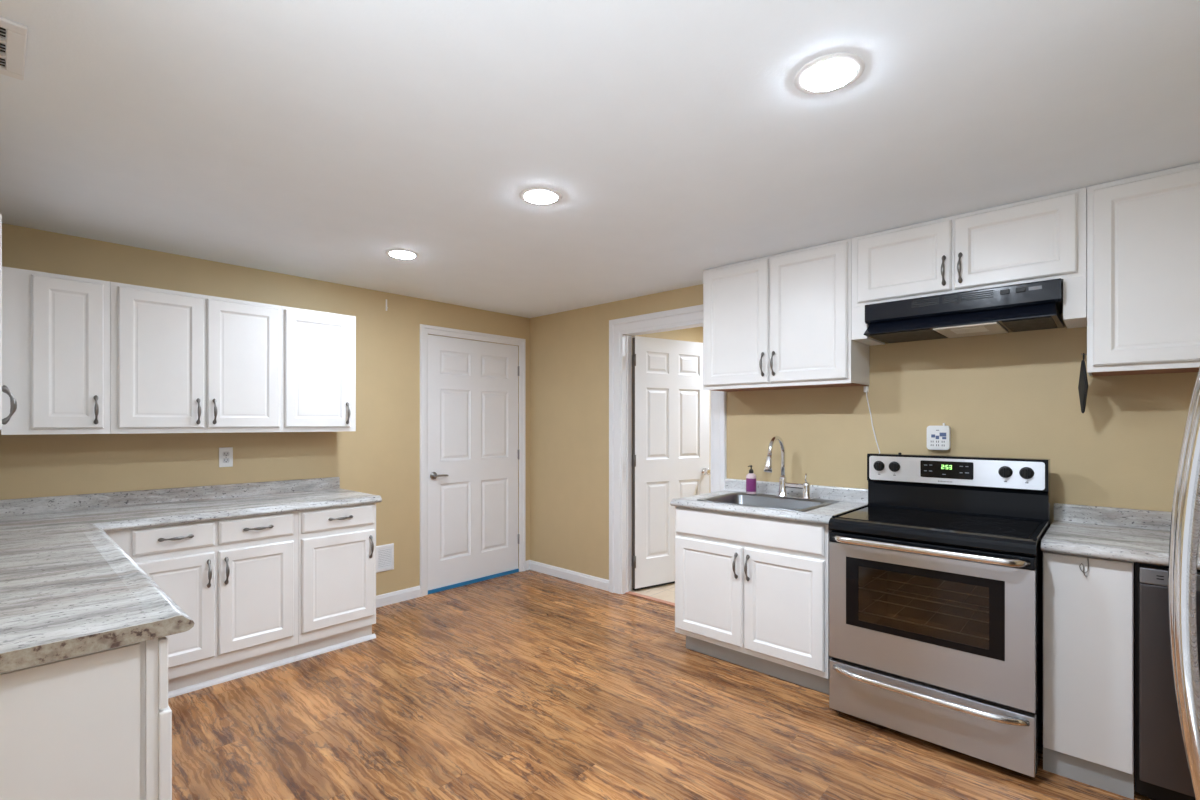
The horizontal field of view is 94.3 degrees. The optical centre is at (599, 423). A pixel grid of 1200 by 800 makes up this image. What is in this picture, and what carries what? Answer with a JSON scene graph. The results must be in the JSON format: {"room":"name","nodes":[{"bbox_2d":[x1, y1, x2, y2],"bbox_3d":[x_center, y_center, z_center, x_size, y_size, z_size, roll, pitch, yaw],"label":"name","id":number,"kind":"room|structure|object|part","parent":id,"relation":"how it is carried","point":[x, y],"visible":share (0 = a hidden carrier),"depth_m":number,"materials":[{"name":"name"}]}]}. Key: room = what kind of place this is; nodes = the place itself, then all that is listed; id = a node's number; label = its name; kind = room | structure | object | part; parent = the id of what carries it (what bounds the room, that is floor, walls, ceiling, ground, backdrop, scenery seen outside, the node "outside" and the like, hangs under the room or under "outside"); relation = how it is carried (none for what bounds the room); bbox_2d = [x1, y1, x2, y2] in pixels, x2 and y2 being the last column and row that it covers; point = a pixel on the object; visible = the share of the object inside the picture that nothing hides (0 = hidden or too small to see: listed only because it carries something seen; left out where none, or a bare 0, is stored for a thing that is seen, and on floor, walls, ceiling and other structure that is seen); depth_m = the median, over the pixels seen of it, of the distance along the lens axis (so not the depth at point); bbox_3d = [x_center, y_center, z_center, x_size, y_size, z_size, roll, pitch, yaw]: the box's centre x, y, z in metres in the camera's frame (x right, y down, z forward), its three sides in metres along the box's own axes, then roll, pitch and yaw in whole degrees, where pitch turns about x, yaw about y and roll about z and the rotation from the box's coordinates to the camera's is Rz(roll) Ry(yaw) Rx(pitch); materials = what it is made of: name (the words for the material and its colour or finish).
{"room":"kitchen","nodes":[
{"label":"kitchen","id":0,"kind":"room"},
{"bbox_2d":[0,223,529,595],"bbox_3d":[-1.943,0.185,3.863,0.120,2.330,3.905,0,0,43],"label":"wall","id":1,"kind":"structure","parent":0,"point":[381,457],"depth_m":3.62,"materials":[{"name":"beige paint"}]},
{"bbox_2d":[1,266,109,434],"bbox_3d":[-2.662,-0.330,2.726,0.362,0.760,0.370,0,0,43],"label":"upper cabinet","id":2,"kind":"object","parent":1,"relation":"attached to","point":[56,327],"visible":0.99,"depth_m":2.63,"materials":[{"name":"white paint"}]},
{"bbox_3d":[-2.541,-0.334,2.662,0.020,0.712,0.250,0,0,43],"label":"door","id":3,"kind":"part","parent":2,"relation":"part of","materials":[{"name":"white paint"}]},
{"bbox_3d":[-2.455,-0.068,2.713,0.041,0.142,0.018,0,0,43],"label":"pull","id":4,"kind":"part","parent":2,"relation":"part of","materials":[{"name":"grey metal"}]},
{"bbox_2d":[0,477,339,516],"bbox_3d":[-2.465,0.410,3.186,0.026,0.078,1.902,0,0,43],"label":"backsplash","id":5,"kind":"structure","parent":1,"relation":"attached to","point":[23,506],"depth_m":3.13,"materials":[{"name":"grey laminate"}]},
{"bbox_2d":[110,282,281,433],"bbox_3d":[-2.271,-0.330,3.149,0.362,0.760,0.778,0,0,43],"label":"upper cabinet","id":6,"kind":"object","parent":1,"relation":"attached to","point":[181,362],"visible":0.98,"depth_m":3.01,"materials":[{"name":"white paint"}]},
{"bbox_3d":[-2.297,-0.334,2.926,0.020,0.712,0.360,0,0,43],"label":"door","id":7,"kind":"part","parent":6,"relation":"part of","materials":[{"name":"white paint"}]},
{"bbox_3d":[-2.175,-0.068,3.017,0.041,0.142,0.018,0,0,43],"label":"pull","id":8,"kind":"part","parent":6,"relation":"part of","materials":[{"name":"grey metal"}]},
{"bbox_3d":[-2.124,-0.068,3.071,0.041,0.142,0.018,0,0,43],"label":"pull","id":9,"kind":"part","parent":6,"relation":"part of","materials":[{"name":"grey metal"}]},
{"bbox_3d":[-2.043,-0.334,3.201,0.020,0.712,0.360,0,0,43],"label":"door","id":10,"kind":"part","parent":6,"relation":"part of","materials":[{"name":"white paint"}]},
{"bbox_2d":[219,447,232,466],"bbox_3d":[-2.284,0.204,3.398,0.009,0.120,0.072,0,0,43],"label":"wall outlet","id":11,"kind":"object","parent":1,"relation":"attached to","point":[225,453],"visible":1,"depth_m":3.40,"materials":[{"name":"white plastic"}]},
{"bbox_2d":[223,458,228,462],"bbox_3d":[-2.282,0.224,3.397,0.002,0.028,0.034,0,0,43],"label":"receptacle","id":12,"kind":"object","parent":11,"relation":"attached to","point":[225,460],"depth_m":3.39,"materials":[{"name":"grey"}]},
{"bbox_2d":[282,306,355,431],"bbox_3d":[-1.856,-0.330,3.599,0.362,0.760,0.445,0,0,43],"label":"upper cabinet","id":13,"kind":"object","parent":1,"relation":"attached to","point":[319,348],"visible":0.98,"depth_m":3.49,"materials":[{"name":"white paint"}]},
{"bbox_3d":[-1.631,-0.068,3.606,0.041,0.142,0.018,0,0,43],"label":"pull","id":14,"kind":"part","parent":13,"relation":"part of","materials":[{"name":"grey metal"}]},
{"bbox_2d":[376,543,393,572],"bbox_3d":[-1.601,0.998,4.136,0.012,0.196,0.146,0,0,43],"label":"air vent","id":15,"kind":"object","parent":1,"relation":"in","point":[384,553],"visible":0.98,"depth_m":4.13,"materials":[{"name":"white paint"}]},
{"bbox_2d":[376,586,420,607],"bbox_3d":[-1.619,1.308,4.114,0.014,0.085,0.633,0,0,43],"label":"baseboard","id":16,"kind":"structure","parent":1,"relation":"attached to","point":[413,592],"depth_m":4.21,"materials":[{"name":"white paint"}]},
{"bbox_2d":[420,324,525,596],"bbox_3d":[-1.045,0.286,4.731,0.020,2.128,1.053,0,0,43],"label":"trim","id":17,"kind":"structure","parent":1,"relation":"attached to","point":[425,330],"depth_m":4.38,"materials":[{"name":"white paint"}]},
{"bbox_2d":[428,334,518,589],"bbox_3d":[-1.049,0.312,4.740,0.096,2.040,0.920,0,0,43],"label":"door","id":18,"kind":"structure","parent":1,"relation":"in","point":[473,451],"depth_m":4.70,"materials":[{"name":"white paint"}]},
{"bbox_3d":[-1.284,0.415,4.455,0.054,0.062,0.140,0,0,43],"label":"lever handle","id":19,"kind":"part","parent":18,"relation":"part of","materials":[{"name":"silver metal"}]},
{"bbox_2d":[526,560,529,569],"bbox_3d":[-0.665,1.308,5.148,0.014,0.085,0.053,0,0,43],"label":"baseboard","id":20,"kind":"structure","parent":1,"relation":"attached to","point":[527,561],"depth_m":5.14,"materials":[{"name":"white paint"}]},
{"bbox_2d":[0,0,1199,326],"bbox_3d":[0.722,-1.010,3.086,5.090,0.060,6.800,0,0,43],"label":"ceiling","id":21,"kind":"structure","parent":0,"point":[678,140],"depth_m":1.83,"materials":[{"name":"white paint"}]},
{"bbox_2d":[0,17,26,80],"bbox_3d":[-1.626,-0.975,1.361,0.304,0.010,0.306,0,0,43],"label":"ceiling vent","id":22,"kind":"object","parent":21,"relation":"in","point":[13,34],"visible":1,"depth_m":1.44,"materials":[{"name":"white paint"}]},
{"bbox_2d":[385,249,418,258],"bbox_3d":[-1.140,-0.975,3.213,0.184,0.009,0.184,0,0,43],"label":"recessed light","id":23,"kind":"object","parent":21,"relation":"in","point":[396,253],"visible":1,"depth_m":3.19,"materials":[{"name":"white plastic"}]},
{"bbox_2d":[390,251,414,258],"bbox_3d":[-1.140,-0.973,3.213,0.139,0.004,0.139,0,0,43],"label":"diffuser","id":24,"kind":"object","parent":23,"relation":"attached to","point":[396,254],"depth_m":3.20,"materials":[{"name":"white plastic"}]},
{"bbox_2d":[519,187,561,204],"bbox_3d":[-0.255,-0.975,2.396,0.184,0.009,0.184,0,0,43],"label":"recessed light","id":25,"kind":"object","parent":21,"relation":"in","point":[534,195],"visible":1,"depth_m":2.38,"materials":[{"name":"white plastic"}]},
{"bbox_2d":[525,191,556,203],"bbox_3d":[-0.255,-0.973,2.396,0.139,0.004,0.139,0,0,43],"label":"diffuser","id":26,"kind":"object","parent":25,"relation":"attached to","point":[533,197],"depth_m":2.39,"materials":[{"name":"white plastic"}]},
{"bbox_2d":[794,53,864,93],"bbox_3d":[0.641,-0.975,1.561,0.184,0.009,0.184,0,0,43],"label":"recessed light","id":27,"kind":"object","parent":21,"relation":"in","point":[829,73],"visible":1,"depth_m":1.55,"materials":[{"name":"white paint"}]},
{"bbox_2d":[802,60,855,90],"bbox_3d":[0.641,-0.973,1.561,0.139,0.004,0.139,0,0,43],"label":"diffuser","id":28,"kind":"object","parent":27,"relation":"attached to","point":[821,75],"depth_m":1.55,"materials":[{"name":"white plastic"}]},
{"bbox_2d":[168,570,1150,799],"bbox_3d":[0.519,1.375,2.865,5.090,0.051,7.400,0,0,43],"label":"floor","id":29,"kind":"structure","parent":0,"point":[528,684],"depth_m":2.49,"materials":[{"name":"brown wood"}]},
{"bbox_2d":[0,636,171,799],"bbox_3d":[-1.839,0.920,1.675,1.742,0.860,0.588,0,0,43],"label":"base cabinet","id":30,"kind":"object","parent":29,"relation":"on","point":[97,725],"visible":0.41,"depth_m":1.21,"materials":[{"name":"white paint"}]},
{"bbox_3d":[-1.662,0.920,1.864,1.724,0.860,0.021,0,0,43],"label":"frame","id":31,"kind":"part","parent":30,"relation":"part of","materials":[{"name":"white paint"}]},
{"bbox_3d":[-1.210,0.580,1.473,0.545,0.160,0.018,0,0,43],"label":"drawer","id":32,"kind":"part","parent":30,"relation":"part of","materials":[{"name":"white paint"}]},
{"bbox_3d":[-1.208,0.944,1.476,0.545,0.552,0.024,0,0,43],"label":"door","id":33,"kind":"part","parent":30,"relation":"part of","materials":[{"name":"white paint"}]},
{"bbox_2d":[0,477,381,672],"bbox_3d":[-1.608,0.429,2.376,2.386,0.117,1.930,0,0,43],"label":"countertop","id":34,"kind":"structure","parent":30,"relation":"on","point":[67,589],"depth_m":1.82,"materials":[{"name":"grey stone"}]},
{"bbox_2d":[105,511,297,697],"bbox_3d":[-2.226,0.920,2.973,0.667,0.860,0.954,0,0,43],"label":"base cabinet","id":35,"kind":"object","parent":29,"relation":"on","point":[236,579],"visible":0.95,"depth_m":2.87,"materials":[{"name":"white paint"}]},
{"bbox_3d":[-2.074,0.559,2.718,0.020,0.119,0.324,0,0,43],"label":"drawer","id":36,"kind":"part","parent":35,"relation":"part of","materials":[{"name":"white paint"}]},
{"bbox_3d":[-2.074,0.919,2.718,0.020,0.532,0.324,0,0,43],"label":"door","id":37,"kind":"part","parent":35,"relation":"part of","materials":[{"name":"white paint"}]},
{"bbox_3d":[-2.053,0.555,2.699,0.041,0.018,0.142,0,0,43],"label":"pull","id":38,"kind":"part","parent":35,"relation":"part of","materials":[{"name":"grey metal"}]},
{"bbox_3d":[-1.963,0.755,2.797,0.041,0.142,0.018,0,0,43],"label":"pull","id":39,"kind":"part","parent":35,"relation":"part of","materials":[{"name":"grey metal"}]},
{"bbox_3d":[-1.911,0.755,2.853,0.041,0.142,0.018,0,0,43],"label":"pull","id":40,"kind":"part","parent":35,"relation":"part of","materials":[{"name":"grey metal"}]},
{"bbox_3d":[-2.059,1.338,2.819,0.022,0.024,0.954,0,0,43],"label":"shoe moulding","id":41,"kind":"part","parent":35,"relation":"part of","materials":[{"name":"white paint"}]},
{"bbox_3d":[-1.832,0.559,2.980,0.020,0.119,0.354,0,0,43],"label":"drawer","id":42,"kind":"part","parent":35,"relation":"part of","materials":[{"name":"white paint"}]},
{"bbox_3d":[-1.832,0.919,2.980,0.020,0.532,0.354,0,0,43],"label":"door","id":43,"kind":"part","parent":35,"relation":"part of","materials":[{"name":"white paint"}]},
{"bbox_3d":[-1.811,0.555,2.961,0.041,0.018,0.142,0,0,43],"label":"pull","id":44,"kind":"part","parent":35,"relation":"part of","materials":[{"name":"grey metal"}]},
{"bbox_2d":[295,503,375,660],"bbox_3d":[-1.743,0.920,3.496,0.667,0.860,0.467,0,0,43],"label":"base cabinet","id":45,"kind":"object","parent":29,"relation":"on","point":[337,545],"visible":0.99,"depth_m":3.28,"materials":[{"name":"white paint"}]},
{"bbox_3d":[-1.576,1.338,3.342,0.022,0.024,0.467,0,0,43],"label":"shoe moulding","id":46,"kind":"part","parent":45,"relation":"part of","materials":[{"name":"white paint"}]},
{"bbox_3d":[-1.540,0.559,3.296,0.020,0.119,0.418,0,0,43],"label":"drawer","id":47,"kind":"part","parent":45,"relation":"part of","materials":[{"name":"white paint"}]},
{"bbox_3d":[-1.540,0.919,3.296,0.020,0.532,0.418,0,0,43],"label":"door","id":48,"kind":"part","parent":45,"relation":"part of","materials":[{"name":"white paint"}]},
{"bbox_3d":[-1.520,0.556,3.277,0.041,0.018,0.142,0,0,43],"label":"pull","id":49,"kind":"part","parent":45,"relation":"part of","materials":[{"name":"grey metal"}]},
{"bbox_3d":[-1.398,0.755,3.408,0.041,0.142,0.018,0,0,43],"label":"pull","id":50,"kind":"part","parent":45,"relation":"part of","materials":[{"name":"grey metal"}]},
{"bbox_2d":[428,569,518,593],"bbox_3d":[-1.052,1.335,4.738,0.009,0.030,0.915,0,0,43],"label":"tape","id":51,"kind":"object","parent":29,"relation":"on","point":[514,570],"visible":1,"depth_m":4.70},
{"bbox_2d":[675,506,831,693],"bbox_3d":[0.966,0.920,3.221,0.905,0.860,0.667,0,0,43],"label":"base cabinet","id":52,"kind":"object","parent":29,"relation":"on","point":[752,592],"visible":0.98,"depth_m":2.96,"materials":[{"name":"white paint"}]},
{"bbox_3d":[0.611,0.941,3.161,0.436,0.542,0.020,0,0,43],"label":"door","id":53,"kind":"part","parent":52,"relation":"part of","materials":[{"name":"white paint"}]},
{"bbox_3d":[0.731,0.770,3.012,0.018,0.142,0.041,0,0,43],"label":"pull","id":54,"kind":"part","parent":52,"relation":"part of","materials":[{"name":"grey metal"}]},
{"bbox_3d":[0.782,0.770,2.965,0.018,0.142,0.041,0,0,43],"label":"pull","id":55,"kind":"part","parent":52,"relation":"part of","materials":[{"name":"grey metal"}]},
{"bbox_3d":[0.773,0.573,3.012,0.876,0.149,0.020,0,0,43],"label":"false drawer","id":56,"kind":"part","parent":52,"relation":"part of","materials":[{"name":"white paint"}]},
{"bbox_2d":[670,478,867,524],"bbox_3d":[0.984,0.429,3.216,0.948,0.117,0.650,0,0,43],"label":"countertop","id":57,"kind":"structure","parent":52,"relation":"on","point":[848,498],"depth_m":3.18,"materials":[{"name":"stone"}]},
{"bbox_2d":[697,492,838,511],"bbox_3d":[0.972,0.534,3.238,0.650,0.178,0.513,0,0,43],"label":"sink","id":58,"kind":"object","parent":57,"relation":"in","point":[737,498],"visible":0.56,"depth_m":3.35,"materials":[{"name":"silver metal"}]},
{"bbox_2d":[746,465,755,493],"bbox_3d":[0.958,0.353,3.525,0.063,0.182,0.063,0,0,43],"label":"soap bottle","id":59,"kind":"object","parent":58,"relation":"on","point":[750,477],"visible":1,"depth_m":3.50,"materials":[{"name":"purple plastic"}]},
{"bbox_2d":[764,436,813,499],"bbox_3d":[1.103,0.258,3.268,0.212,0.373,0.256,0,0,43],"label":"faucet","id":60,"kind":"object","parent":57,"relation":"on","point":[783,484],"visible":1,"depth_m":3.32,"materials":[{"name":"silver metal"}]},
{"bbox_3d":[1.115,0.382,3.390,0.060,0.125,0.060,0,0,43],"label":"post","id":61,"kind":"part","parent":60,"relation":"part of","materials":[{"name":"silver metal"}]},
{"bbox_3d":[1.169,0.441,3.340,0.212,0.006,0.060,0,0,43],"label":"deck plate","id":62,"kind":"part","parent":60,"relation":"part of","materials":[{"name":"silver metal"}]},
{"bbox_3d":[0.937,0.941,2.860,0.428,0.542,0.020,0,0,43],"label":"door","id":63,"kind":"part","parent":52,"relation":"part of","materials":[{"name":"white paint"}]},
{"bbox_2d":[828,453,1049,777],"bbox_3d":[1.537,0.750,2.537,0.760,1.199,0.701,0,0,43],"label":"stove","id":64,"kind":"object","parent":29,"relation":"on","point":[936,581],"visible":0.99,"depth_m":2.40,"materials":[{"name":"silver metal"}]},
{"bbox_3d":[1.460,0.222,2.922,0.054,0.054,0.032,0,0,43],"label":"knob","id":65,"kind":"part","parent":64,"relation":"part of","materials":[{"name":"black plastic"}]},
{"bbox_3d":[1.515,0.222,2.871,0.054,0.054,0.032,0,0,43],"label":"knob","id":66,"kind":"part","parent":64,"relation":"part of","materials":[{"name":"black plastic"}]},
{"bbox_3d":[1.321,1.118,2.300,0.720,0.027,0.060,0,0,43],"label":"drawer handle","id":67,"kind":"part","parent":64,"relation":"part of","materials":[{"name":"silver metal"}]},
{"bbox_3d":[1.352,1.204,2.337,0.754,0.223,0.042,0,0,43],"label":"storage drawer","id":68,"kind":"part","parent":64,"relation":"part of","materials":[{"name":"silver metal"}]},
{"bbox_2d":[829,531,1035,712],"bbox_3d":[1.530,0.795,2.530,0.754,0.590,0.678,0,0,43],"label":"oven","id":69,"kind":"object","parent":64,"relation":"in","point":[951,620],"depth_m":2.36,"materials":[{"name":"silver metal"}]},
{"bbox_2d":[828,504,1048,555],"bbox_3d":[1.529,0.463,2.529,0.760,0.063,0.564,0,0,43],"label":"cooktop","id":70,"kind":"object","parent":64,"relation":"in","point":[982,532],"depth_m":2.41,"materials":[{"name":"black glass"}]},
{"bbox_3d":[1.706,0.234,2.720,0.733,0.125,0.005,0,0,43],"label":"control panel","id":71,"kind":"part","parent":64,"relation":"part of","materials":[{"name":"metal"}]},
{"bbox_3d":[1.859,0.222,2.554,0.054,0.054,0.032,0,0,43],"label":"knob","id":72,"kind":"part","parent":64,"relation":"part of","materials":[{"name":"black plastic"}]},
{"bbox_3d":[1.916,0.222,2.501,0.054,0.054,0.032,0,0,43],"label":"knob","id":73,"kind":"part","parent":64,"relation":"part of","materials":[{"name":"black plastic"}]},
{"bbox_2d":[1043,551,1133,799],"bbox_3d":[2.014,0.920,2.292,0.256,0.860,0.610,0,0,43],"label":"base cabinet","id":74,"kind":"object","parent":29,"relation":"on","point":[1088,622],"visible":0.96,"depth_m":2.06,"materials":[{"name":"white wood"}]},
{"bbox_2d":[1079,558,1088,576],"bbox_3d":[1.798,0.533,2.067,0.027,0.070,0.007,0,0,43],"label":"wire hook","id":75,"kind":"object","parent":74,"relation":"attached to","point":[1087,558],"visible":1,"depth_m":2.06,"materials":[{"name":"grey metal"}]},
{"bbox_2d":[1041,503,1199,569],"bbox_3d":[2.294,0.429,2.006,1.060,0.117,0.650,0,0,43],"label":"countertop","id":76,"kind":"structure","parent":74,"relation":"on","point":[1124,534],"depth_m":2.28,"materials":[{"name":"light grey stone-look laminate"}]},
{"bbox_2d":[1134,562,1199,799],"bbox_3d":[2.317,0.922,1.984,0.600,0.856,0.615,0,0,43],"label":"dishwasher","id":77,"kind":"object","parent":29,"relation":"on","point":[1161,769],"visible":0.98,"depth_m":1.93,"materials":[{"name":"silver"}]},
{"bbox_3d":[2.164,1.297,1.815,0.584,0.082,0.009,0,0,43],"label":"kick plate","id":78,"kind":"part","parent":77,"relation":"part of","materials":[{"name":"black"}]},
{"bbox_2d":[1168,367,1199,799],"bbox_3d":[1.133,0.480,0.562,0.778,1.740,0.820,0,0,43],"label":"refrigerator","id":79,"kind":"object","parent":29,"relation":"on","point":[1185,517],"visible":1,"depth_m":0.78,"materials":[{"name":"grey metal"}]},
{"bbox_2d":[632,327,702,342],"bbox_3d":[0.976,0.185,5.652,0.120,2.330,2.685,0,0,43],"label":"wall","id":80,"kind":"structure","parent":0,"point":[695,334],"depth_m":5.37,"materials":[{"name":"beige paint"}]},
{"bbox_2d":[530,284,1197,579],"bbox_3d":[1.169,0.185,3.569,4.850,2.330,0.115,0,0,43],"label":"wall","id":81,"kind":"structure","parent":0,"point":[1012,394],"depth_m":3.08,"materials":[{"name":"beige paint"}]},
{"bbox_2d":[530,560,608,590],"bbox_3d":[-0.286,1.308,4.824,0.981,0.085,0.014,0,0,43],"label":"baseboard","id":82,"kind":"structure","parent":81,"relation":"attached to","point":[585,579],"depth_m":4.79,"materials":[{"name":"white paint"}]},
{"bbox_2d":[626,591,674,605],"bbox_3d":[0.512,1.347,4.179,0.798,0.007,0.050,0,0,43],"label":"threshold","id":83,"kind":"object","parent":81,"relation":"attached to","point":[629,592],"depth_m":4.28,"materials":[{"name":"brown wood"}]},
{"bbox_2d":[609,304,726,593],"bbox_3d":[0.503,0.259,4.169,1.054,2.183,0.137,0,0,43],"label":"trim","id":84,"kind":"structure","parent":81,"relation":"attached to","point":[621,331],"depth_m":4.42,"materials":[{"name":"white paint"}]},
{"bbox_2d":[632,336,709,590],"bbox_3d":[0.621,0.318,4.649,0.821,2.041,0.105,0,0,-32],"label":"door","id":85,"kind":"structure","parent":81,"relation":"in","point":[671,406],"depth_m":4.61,"materials":[{"name":"white paint"}]},
{"bbox_3d":[0.924,0.415,4.816,0.062,0.062,0.068,0,0,-32],"label":"knob","id":86,"kind":"part","parent":85,"relation":"part of","materials":[{"name":"silver metal"}]},
{"bbox_2d":[703,238,868,391],"bbox_3d":[1.073,-0.597,3.330,0.905,0.763,0.362,0,0,43],"label":"upper cabinet","id":87,"kind":"object","parent":81,"relation":"attached to","point":[780,321],"visible":1,"depth_m":3.17,"materials":[{"name":"white paint"}]},
{"bbox_3d":[0.820,-0.600,3.384,0.433,0.722,0.020,0,0,43],"label":"door","id":88,"kind":"part","parent":87,"relation":"part of","materials":[{"name":"white paint"}]},
{"bbox_3d":[0.940,-0.347,3.234,0.018,0.142,0.041,0,0,43],"label":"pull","id":89,"kind":"part","parent":87,"relation":"part of","materials":[{"name":"grey metal"}]},
{"bbox_3d":[0.988,-0.347,3.189,0.018,0.142,0.041,0,0,43],"label":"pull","id":90,"kind":"part","parent":87,"relation":"part of","materials":[{"name":"grey metal"}]},
{"bbox_3d":[1.096,-0.217,3.356,0.881,0.003,0.276,0,0,43],"label":"panel","id":91,"kind":"part","parent":87,"relation":"part of","materials":[{"name":"white wood"}]},
{"bbox_3d":[1.146,-0.600,3.083,0.432,0.722,0.020,0,0,43],"label":"door","id":92,"kind":"part","parent":87,"relation":"part of","materials":[{"name":"white paint"}]},
{"bbox_2d":[864,386,879,452],"bbox_3d":[1.536,0.074,3.127,0.097,0.572,0.029,0,0,43],"label":"power cord","id":93,"kind":"object","parent":87,"relation":"hanging from","point":[866,388],"visible":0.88,"depth_m":3.14,"materials":[{"name":"white plastic"}]},
{"bbox_2d":[725,478,867,502],"bbox_3d":[1.196,0.410,3.445,0.948,0.078,0.026,0,0,43],"label":"backsplash","id":94,"kind":"structure","parent":81,"relation":"attached to","point":[858,495],"depth_m":3.35,"materials":[{"name":"laminate"}]},
{"bbox_2d":[927,423,950,449],"bbox_3d":[1.769,0.066,2.908,0.103,0.140,0.040,0,0,43],"label":"adapter","id":95,"kind":"object","parent":81,"relation":"attached to","point":[938,437],"visible":1,"depth_m":2.89,"materials":[{"name":"white plastic"}]},
{"bbox_3d":[1.757,0.073,2.895,0.091,0.114,0.004,0,0,43],"label":"plate","id":96,"kind":"part","parent":95,"relation":"part of","materials":[{"name":"white plastic"}]},
{"bbox_2d":[864,278,1064,343],"bbox_3d":[1.734,-0.520,2.685,0.772,0.172,0.408,0,0,43],"label":"range hood","id":97,"kind":"object","parent":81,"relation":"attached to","point":[1038,305],"visible":1,"depth_m":2.55,"materials":[{"name":"black metal"}]},
{"bbox_2d":[1000,289,1009,294],"bbox_3d":[1.776,-0.578,2.441,0.034,0.020,0.006,0,0,43],"label":"switch","id":98,"kind":"object","parent":97,"relation":"attached to","point":[1002,291],"depth_m":2.44,"materials":[{"name":"black plastic"}]},
{"bbox_2d":[1016,287,1024,292],"bbox_3d":[1.816,-0.578,2.404,0.034,0.020,0.006,0,0,43],"label":"switch","id":99,"kind":"object","parent":97,"relation":"attached to","point":[1018,289],"depth_m":2.40,"materials":[{"name":"black plastic"}]},
{"bbox_2d":[851,187,1086,345],"bbox_3d":[1.750,-0.709,2.705,0.932,0.538,0.362,0,0,43],"label":"upper cabinet","id":100,"kind":"object","parent":81,"relation":"attached to","point":[1043,238],"visible":0.99,"depth_m":2.54,"materials":[{"name":"white paint"}]},
{"bbox_3d":[1.497,-0.794,2.758,0.420,0.329,0.020,0,0,43],"label":"door","id":101,"kind":"part","parent":100,"relation":"part of","materials":[{"name":"white paint"}]},
{"bbox_3d":[1.612,-0.722,2.613,0.018,0.142,0.041,0,0,43],"label":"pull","id":102,"kind":"part","parent":100,"relation":"part of","materials":[{"name":"grey metal"}]},
{"bbox_3d":[1.660,-0.722,2.569,0.018,0.142,0.041,0,0,43],"label":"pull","id":103,"kind":"part","parent":100,"relation":"part of","materials":[{"name":"grey metal"}]},
{"bbox_3d":[1.820,-0.794,2.459,0.437,0.329,0.020,0,0,43],"label":"door","id":104,"kind":"part","parent":100,"relation":"part of","materials":[{"name":"white paint"}]},
{"bbox_2d":[1054,503,1199,533],"bbox_3d":[2.506,0.410,2.235,1.060,0.078,0.026,0,0,43],"label":"backsplash","id":105,"kind":"structure","parent":81,"relation":"attached to","point":[1110,516],"depth_m":2.45,"materials":[{"name":"stone"}]},
{"bbox_2d":[1087,162,1199,376],"bbox_3d":[2.424,-0.595,2.082,0.900,0.766,0.362,0,0,43],"label":"upper cabinet","id":106,"kind":"object","parent":81,"relation":"attached to","point":[1143,231],"visible":1,"depth_m":2.17,"materials":[{"name":"white paint"}]},
{"bbox_2d":[1078,353,1087,412],"bbox_3d":[2.107,-0.176,2.421,0.022,0.264,0.200,0,0,34],"label":"pot holder","id":107,"kind":"object","parent":106,"relation":"hanging from","point":[1083,381],"visible":0.98,"depth_m":2.40,"materials":[{"name":"black fabric"}]},
{"bbox_3d":[2.448,-0.214,2.108,0.876,0.003,0.276,0,0,43],"label":"panel","id":108,"kind":"part","parent":106,"relation":"part of","materials":[{"name":"white wood"}]},
{"bbox_3d":[-2.136,0.185,1.465,2.850,2.330,0.120,0,0,43],"label":"wall","id":109,"kind":"structure","parent":0,"visible":0},
{"bbox_2d":[0,214,16,429],"bbox_3d":[-2.415,-0.330,2.053,1.030,0.760,0.360,0,0,43],"label":"upper cabinet","id":110,"kind":"object","parent":109,"relation":"attached to","point":[13,403],"visible":1,"depth_m":1.82,"materials":[{"name":"white paint"}]},
{"bbox_3d":[-2.078,-0.334,1.920,0.315,0.712,0.020,0,0,43],"label":"door","id":111,"kind":"part","parent":110,"relation":"part of","materials":[{"name":"white paint"}]},
{"bbox_3d":[-2.153,-0.068,2.027,0.018,0.142,0.041,0,0,43],"label":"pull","id":112,"kind":"part","parent":110,"relation":"part of","materials":[{"name":"grey metal"}]}
]}

